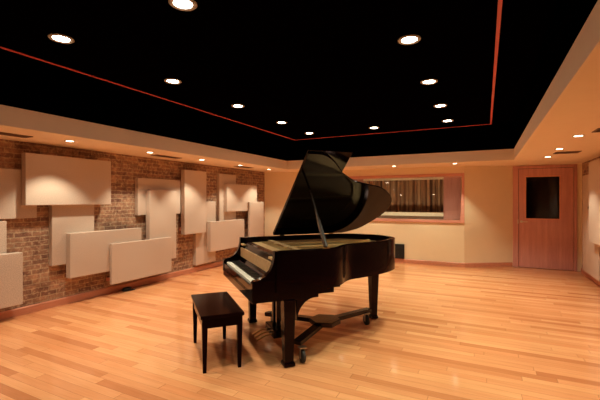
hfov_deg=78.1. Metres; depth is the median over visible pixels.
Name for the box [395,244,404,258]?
box
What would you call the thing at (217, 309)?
piano bench
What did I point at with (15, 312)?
baseboard
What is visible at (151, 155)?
ceiling vent
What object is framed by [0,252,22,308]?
acoustic panel
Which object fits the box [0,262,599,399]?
floor
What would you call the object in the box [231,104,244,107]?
recessed light
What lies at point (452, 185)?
wall partition
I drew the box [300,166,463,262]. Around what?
wall
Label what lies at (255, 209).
acoustic panel
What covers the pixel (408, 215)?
window
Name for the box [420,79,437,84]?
recessed light
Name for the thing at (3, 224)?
acoustic panel
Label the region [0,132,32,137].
ceiling vent
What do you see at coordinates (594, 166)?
acoustic panel
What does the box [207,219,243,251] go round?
acoustic panel
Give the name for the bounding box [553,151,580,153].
ceiling vent
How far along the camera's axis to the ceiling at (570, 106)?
4.82 m
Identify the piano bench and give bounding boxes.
[191,291,243,373]
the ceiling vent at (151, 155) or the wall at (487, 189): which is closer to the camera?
the ceiling vent at (151, 155)
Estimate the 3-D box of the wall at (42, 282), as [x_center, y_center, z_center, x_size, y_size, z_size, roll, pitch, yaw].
[-3.224,-0.050,5.894,0.200,3.100,9.660,0,0,27]
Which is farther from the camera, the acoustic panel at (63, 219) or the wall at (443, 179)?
the wall at (443, 179)
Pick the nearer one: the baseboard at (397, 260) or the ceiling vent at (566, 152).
the ceiling vent at (566, 152)
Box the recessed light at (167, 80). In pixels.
[164,78,181,83]
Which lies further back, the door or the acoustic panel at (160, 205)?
the door
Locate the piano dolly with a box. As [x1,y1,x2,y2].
[265,307,371,362]
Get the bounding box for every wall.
[0,139,264,311]
[265,172,299,235]
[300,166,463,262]
[364,179,443,212]
[461,166,511,262]
[582,157,599,267]
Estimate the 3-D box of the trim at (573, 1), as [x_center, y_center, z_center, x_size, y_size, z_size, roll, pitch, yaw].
[0.100,-1.195,4.571,4.884,0.010,7.867,0,0,27]
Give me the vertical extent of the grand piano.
2.007 m
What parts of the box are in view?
plate, plate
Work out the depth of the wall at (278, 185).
10.14 m
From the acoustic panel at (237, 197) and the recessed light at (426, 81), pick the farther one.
the acoustic panel at (237, 197)
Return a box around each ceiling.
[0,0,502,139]
[0,0,597,160]
[0,0,599,171]
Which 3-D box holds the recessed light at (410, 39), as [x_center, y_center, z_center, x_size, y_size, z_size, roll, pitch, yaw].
[0.953,-1.395,3.224,0.196,0.011,0.196,0,0,27]
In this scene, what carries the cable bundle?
on the floor
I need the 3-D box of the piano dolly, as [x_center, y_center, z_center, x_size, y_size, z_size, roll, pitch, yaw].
[0.352,1.383,4.151,1.260,0.235,1.235,0,0,-22]
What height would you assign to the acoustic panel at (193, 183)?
1.272 m
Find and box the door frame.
[512,164,581,270]
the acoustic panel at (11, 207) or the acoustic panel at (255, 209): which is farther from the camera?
the acoustic panel at (255, 209)
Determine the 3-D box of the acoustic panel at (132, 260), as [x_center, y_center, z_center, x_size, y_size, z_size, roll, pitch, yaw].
[-2.755,1.002,6.353,0.230,0.635,1.230,0,0,27]
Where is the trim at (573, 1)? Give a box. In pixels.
[0,0,575,151]
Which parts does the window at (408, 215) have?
rail, apron panel, rail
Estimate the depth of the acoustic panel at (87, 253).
5.52 m
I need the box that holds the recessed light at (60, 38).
[48,33,74,43]
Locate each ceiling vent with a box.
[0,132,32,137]
[151,155,179,158]
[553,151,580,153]
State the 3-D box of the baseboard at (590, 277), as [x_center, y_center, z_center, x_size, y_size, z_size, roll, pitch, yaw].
[3.539,1.450,3.077,0.022,0.100,10.270,0,0,27]
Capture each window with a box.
[348,173,463,222]
[363,177,443,218]
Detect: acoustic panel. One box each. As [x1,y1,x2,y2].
[0,168,36,218]
[0,221,6,253]
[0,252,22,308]
[21,153,110,204]
[49,205,93,265]
[66,228,140,278]
[106,237,170,284]
[135,178,179,214]
[146,190,175,258]
[179,170,205,234]
[193,201,215,264]
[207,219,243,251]
[217,174,235,220]
[224,184,256,211]
[248,202,263,236]
[583,174,599,281]
[589,159,599,245]
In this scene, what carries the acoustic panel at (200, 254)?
attached to the wall at (42, 282)
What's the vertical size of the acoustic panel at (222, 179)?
1.235 m
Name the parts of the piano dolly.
dolly arm, dolly arm, hub plate, dolly arm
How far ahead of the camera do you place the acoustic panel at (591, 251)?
6.90 m
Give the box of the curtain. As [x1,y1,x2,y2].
[367,179,442,212]
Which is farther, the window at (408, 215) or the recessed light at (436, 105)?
the window at (408, 215)
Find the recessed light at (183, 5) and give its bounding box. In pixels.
[168,0,196,10]
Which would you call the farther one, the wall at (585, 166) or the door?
the door
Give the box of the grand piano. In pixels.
[223,149,394,367]
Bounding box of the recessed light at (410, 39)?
[398,34,420,44]
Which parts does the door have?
glass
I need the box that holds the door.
[513,164,576,270]
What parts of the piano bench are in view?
leg, leg, bench seat, leg, leg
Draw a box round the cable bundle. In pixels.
[122,287,134,291]
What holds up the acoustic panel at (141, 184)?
attached to the wall at (42, 282)
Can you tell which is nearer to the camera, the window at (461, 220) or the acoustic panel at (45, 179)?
the acoustic panel at (45, 179)
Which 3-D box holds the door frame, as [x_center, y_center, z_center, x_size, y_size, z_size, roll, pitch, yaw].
[5.355,-0.050,8.117,1.380,3.100,0.150,0,0,27]
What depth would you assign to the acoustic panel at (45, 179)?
5.14 m
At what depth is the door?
8.06 m
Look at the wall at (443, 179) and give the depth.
10.68 m
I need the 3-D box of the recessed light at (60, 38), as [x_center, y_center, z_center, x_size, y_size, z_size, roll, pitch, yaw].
[-2.066,-1.395,3.202,0.196,0.011,0.196,0,0,27]
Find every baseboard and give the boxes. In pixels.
[0,261,222,319]
[395,258,511,267]
[581,268,599,285]
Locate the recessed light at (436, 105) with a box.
[433,104,446,107]
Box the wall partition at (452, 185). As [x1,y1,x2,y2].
[353,177,460,219]
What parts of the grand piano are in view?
leg, lyre post, lyre post, damper rail, leg, iron plate, lid, leg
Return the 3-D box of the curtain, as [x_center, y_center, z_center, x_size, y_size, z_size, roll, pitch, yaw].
[2.788,-0.150,9.958,2.000,1.300,0.096,0,0,27]

